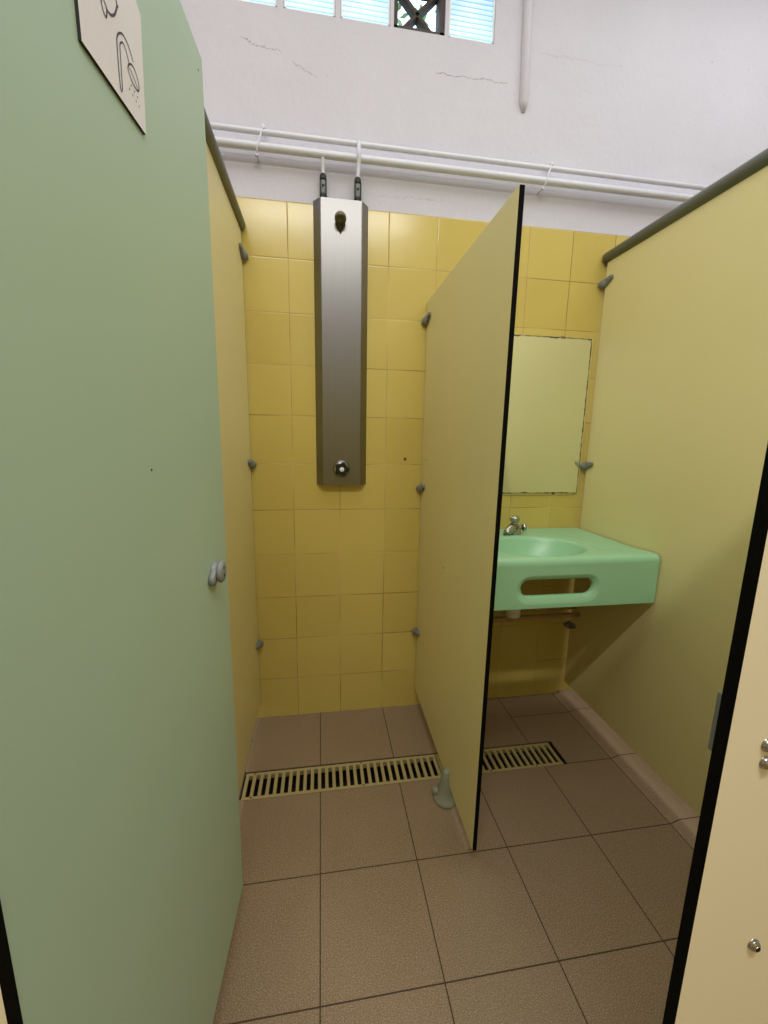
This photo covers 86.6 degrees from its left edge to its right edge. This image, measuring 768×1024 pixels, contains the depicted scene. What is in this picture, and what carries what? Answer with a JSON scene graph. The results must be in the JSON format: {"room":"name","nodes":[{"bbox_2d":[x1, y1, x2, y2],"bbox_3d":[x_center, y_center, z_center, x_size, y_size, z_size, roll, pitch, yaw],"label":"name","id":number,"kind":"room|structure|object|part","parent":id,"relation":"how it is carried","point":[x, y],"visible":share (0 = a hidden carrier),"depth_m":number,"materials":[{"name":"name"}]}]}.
{"room":"public shower room","nodes":[
{"label":"public shower room","id":0,"kind":"room"},
{"bbox_2d":[213,693,693,1023],"bbox_3d":[0.158,1.336,0.255,5.800,0.100,3.600,-1,10,-9],"label":"floor","id":1,"kind":"structure","parent":0,"point":[362,905],"depth_m":1.20,"materials":[{"name":"brown tile"}]},
{"bbox_2d":[239,800,243,818],"bbox_3d":[-0.454,1.153,0.910,0.072,0.008,1.165,-1,10,-9],"label":"baseboard","id":2,"kind":"structure","parent":1,"relation":"on","point":[241,803],"depth_m":1.46,"materials":[{"name":"brown tile"}]},
{"bbox_2d":[204,108,262,794],"bbox_3d":[-0.457,0.060,1.012,0.093,2.119,1.486,-1,10,-9],"label":"wall","id":3,"kind":"structure","parent":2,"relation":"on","point":[227,222],"depth_m":1.40,"materials":[{"name":"beige laminate"}]},
{"bbox_2d":[0,900,22,1023],"bbox_3d":[-0.576,0.165,0.241,0.570,1.985,0.013,-1,10,-9],"label":"panel","id":4,"kind":"object","parent":3,"relation":"attached to","point":[10,1010],"visible":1,"depth_m":0.32,"materials":[{"name":"beige laminate"}]},
{"bbox_2d":[0,0,242,1023],"bbox_3d":[-0.334,0.139,0.619,0.041,1.910,0.662,0,10,-5],"label":"door","id":5,"kind":"structure","parent":4,"relation":"attached to","point":[121,877],"depth_m":0.47,"materials":[{"name":"green laminate"}]},
{"bbox_3d":[-0.313,-0.566,0.470,0.004,0.155,0.151,0,10,-6],"label":"sign plate","id":6,"kind":"part","parent":5,"relation":"part of","materials":[{"name":"white plastic"}]},
{"bbox_3d":[-0.438,-0.955,0.827,0.048,0.054,1.482,-1,10,-9],"label":"rail","id":7,"kind":"part","parent":3,"relation":"part of","materials":[{"name":"grey metal"}]},
{"bbox_2d":[244,717,258,771],"bbox_3d":[-0.592,0.996,1.762,0.060,0.008,0.319,-1,10,-9],"label":"baseboard","id":8,"kind":"structure","parent":3,"relation":"attached to","point":[257,719],"depth_m":1.74,"materials":[{"name":"brown tile"}]},
{"bbox_2d":[239,741,566,800],"bbox_3d":[0.104,1.082,1.652,1.300,0.095,0.129,-1,10,-9],"label":"channel","id":9,"kind":"object","parent":1,"relation":"in","point":[550,743],"visible":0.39,"depth_m":1.68,"materials":[{"name":"metal"}]},
{"bbox_2d":[241,754,440,800],"bbox_3d":[-0.155,1.047,1.604,0.764,0.022,0.122,-1,10,-9],"label":"drain grating","id":10,"kind":"object","parent":9,"relation":"on","point":[425,758],"visible":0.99,"depth_m":1.60,"materials":[{"name":"beige plastic"}]},
{"bbox_2d":[435,743,563,773],"bbox_3d":[0.478,1.040,1.701,0.515,0.022,0.122,-1,10,-9],"label":"drain grating","id":11,"kind":"object","parent":9,"relation":"on","point":[531,747],"visible":0.66,"depth_m":1.71,"materials":[{"name":"beige plastic"}]},
{"bbox_2d":[412,184,524,850],"bbox_3d":[0.221,0.115,1.472,0.093,1.870,0.814,-1,10,-9],"label":"wall","id":12,"kind":"structure","parent":1,"relation":"on","point":[469,320],"depth_m":1.28,"materials":[{"name":"beige laminate"}]},
{"bbox_2d":[419,704,436,751],"bbox_3d":[0.218,0.987,1.886,0.040,0.008,0.319,-1,10,-9],"label":"baseboard","id":13,"kind":"structure","parent":12,"relation":"attached to","point":[419,704],"depth_m":1.90,"materials":[{"name":"brown tile"}]},
{"bbox_3d":[0.194,1.034,1.514,0.031,0.029,0.030,-1,10,-9],"label":"clamp knob","id":14,"kind":"part","parent":12,"relation":"part of","materials":[{"name":"grey plastic"}]},
{"bbox_2d":[452,806,470,849],"bbox_3d":[0.254,1.067,1.458,0.021,0.004,0.283,-1,10,-9],"label":"baseboard","id":15,"kind":"structure","parent":12,"relation":"attached to","point":[454,809],"depth_m":1.39,"materials":[{"name":"brown tile"}]},
{"bbox_2d":[180,0,767,717],"bbox_3d":[-0.093,-0.642,1.755,5.800,3.450,0.100,-1,10,-9],"label":"wall","id":16,"kind":"structure","parent":0,"point":[670,90],"depth_m":1.69,"materials":[{"name":"yellow tile"}]},
{"bbox_2d":[240,0,276,6],"bbox_3d":[-0.476,-1.899,1.464,0.180,0.188,0.082,-1,10,-9],"label":"glass block","id":17,"kind":"object","parent":16,"relation":"in","point":[264,2],"visible":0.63,"depth_m":1.45,"materials":[{"name":"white glass"}]},
{"bbox_2d":[284,0,334,16],"bbox_3d":[-0.273,-1.901,1.496,0.182,0.188,0.082,-1,10,-9],"label":"glass block","id":18,"kind":"object","parent":16,"relation":"in","point":[323,7],"visible":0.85,"depth_m":1.48,"materials":[{"name":"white glass"}]},
{"bbox_2d":[313,173,367,484],"bbox_3d":[-0.170,-0.697,1.640,0.214,1.185,0.082,-1,10,-9],"label":"shower panel","id":19,"kind":"object","parent":16,"relation":"attached to","point":[340,226],"visible":1,"depth_m":1.65,"materials":[{"name":"silver metal"}]},
{"bbox_3d":[-0.176,-0.179,1.713,0.058,0.060,0.029,-1,10,-9],"label":"control knob","id":20,"kind":"part","parent":19,"relation":"part of","materials":[{"name":"black plastic"}]},
{"bbox_2d":[341,0,389,25],"bbox_3d":[-0.073,-1.903,1.526,0.181,0.188,0.082,-1,10,-9],"label":"glass block","id":21,"kind":"object","parent":16,"relation":"in","point":[369,11],"visible":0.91,"depth_m":1.50,"materials":[{"name":"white glass"}]},
{"bbox_2d":[394,0,444,35],"bbox_3d":[0.128,-1.906,1.559,0.194,0.188,0.078,-1,10,-9],"label":"block","id":22,"kind":"object","parent":16,"relation":"in","point":[416,17],"visible":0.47,"depth_m":1.56,"materials":[{"name":"silver metal"}]},
{"bbox_2d":[215,136,693,201],"bbox_3d":[-0.069,-1.314,1.552,5.798,0.068,0.043,-1,10,-9],"label":"pipe","id":23,"kind":"object","parent":16,"relation":"attached to","point":[321,154],"visible":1,"depth_m":1.58,"materials":[{"name":"white metal"}]},
{"bbox_2d":[255,124,265,162],"bbox_3d":[-0.451,-1.349,1.490,0.043,0.103,0.060,-1,10,-9],"label":"clip","id":24,"kind":"object","parent":23,"relation":"attached to","point":[262,125],"visible":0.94,"depth_m":1.47,"materials":[{"name":"white paint"}]},
{"bbox_2d":[537,161,553,194],"bbox_3d":[0.659,-1.361,1.660,0.043,0.103,0.060,-1,10,-9],"label":"clip","id":25,"kind":"object","parent":23,"relation":"attached to","point":[551,163],"visible":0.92,"depth_m":1.64,"materials":[{"name":"white paint"}]},
{"bbox_2d":[210,122,707,190],"bbox_3d":[-0.068,-1.334,1.541,5.798,0.110,0.056,-1,10,-9],"label":"pipe","id":26,"kind":"object","parent":16,"relation":"attached to","point":[359,144],"visible":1,"depth_m":1.57,"materials":[{"name":"white metal"}]},
{"bbox_2d":[449,0,495,43],"bbox_3d":[0.330,-1.907,1.588,0.180,0.188,0.082,-1,10,-9],"label":"glass block","id":27,"kind":"object","parent":16,"relation":"in","point":[473,20],"visible":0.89,"depth_m":1.56,"materials":[{"name":"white glass"}]},
{"bbox_2d":[519,0,532,111],"bbox_3d":[0.555,-1.967,1.559,0.049,0.748,0.037,-1,10,-9],"label":"conduit","id":28,"kind":"object","parent":16,"relation":"attached to","point":[527,4],"visible":1,"depth_m":1.58,"materials":[{"name":"white paint"}]},
{"bbox_2d":[502,334,593,494],"bbox_3d":[0.611,-0.429,1.849,0.664,0.712,0.010,-1,10,-9],"label":"mirror","id":29,"kind":"object","parent":16,"relation":"attached to","point":[550,375],"visible":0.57,"depth_m":1.86,"materials":[{"name":"clear glass"}]},
{"bbox_2d":[494,516,659,618],"bbox_3d":[0.605,0.242,1.711,0.752,0.402,0.507,-1,10,-9],"label":"washbasin","id":30,"kind":"object","parent":16,"relation":"attached to","point":[618,573],"visible":0.73,"depth_m":1.49,"materials":[{"name":"green ceramic"}]},
{"bbox_2d":[503,516,526,535],"bbox_3d":[0.581,0.062,1.811,0.133,0.084,0.096,-1,10,-9],"label":"tap","id":31,"kind":"object","parent":30,"relation":"on","point":[513,529],"depth_m":1.80,"materials":[{"name":"silver metal"}]},
{"bbox_2d":[493,612,579,621],"bbox_3d":[0.678,0.504,1.943,0.557,0.034,0.046,-1,10,-9],"label":"pipe","id":32,"kind":"object","parent":30,"relation":"attached to","point":[573,614],"visible":0.7,"depth_m":1.95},
{"bbox_2d":[563,148,767,815],"bbox_3d":[1.069,0.004,1.238,0.059,2.038,1.486,-1,10,-9],"label":"wall","id":33,"kind":"structure","parent":16,"relation":"attached to","point":[678,439],"depth_m":1.43,"materials":[{"name":"beige laminate"}]},
{"bbox_2d":[504,607,576,613],"bbox_3d":[0.762,0.478,1.984,0.378,0.019,0.015,-1,10,-9],"label":"pipe","id":34,"kind":"object","parent":33,"relation":"attached to","point":[558,608],"visible":0.63,"depth_m":1.99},
{"bbox_2d":[553,689,699,848],"bbox_3d":[1.082,1.093,1.371,0.151,0.012,1.619,-1,10,-9],"label":"baseboard","id":35,"kind":"structure","parent":33,"relation":"attached to","point":[677,812],"depth_m":1.64,"materials":[{"name":"brown tile"}]},
{"bbox_3d":[1.086,-0.972,1.060,0.048,0.054,1.482,-1,10,-9],"label":"rail","id":36,"kind":"part","parent":33,"relation":"part of","materials":[{"name":"grey metal"}]},
{"bbox_2d":[662,443,767,1023],"bbox_3d":[0.820,0.149,0.460,1.005,1.985,0.034,-1,10,-9],"label":"panel","id":37,"kind":"object","parent":33,"relation":"attached to","point":[719,974],"visible":1,"depth_m":0.41,"materials":[{"name":"beige laminate"}]},
{"bbox_3d":[-0.186,0.205,7.039,14.000,0.100,9.900,-1,10,-9],"label":"ground","id":38,"kind":"structure","parent":0,"visible":0},
{"bbox_2d":[398,0,435,27],"bbox_3d":[0.285,-2.264,3.919,2.733,5.890,1.420,-1,10,-9],"label":"tree","id":39,"kind":"object","parent":38,"relation":"on","point":[404,15],"visible":0.02,"depth_m":3.41,"materials":[{"name":"green plant"}]}
]}

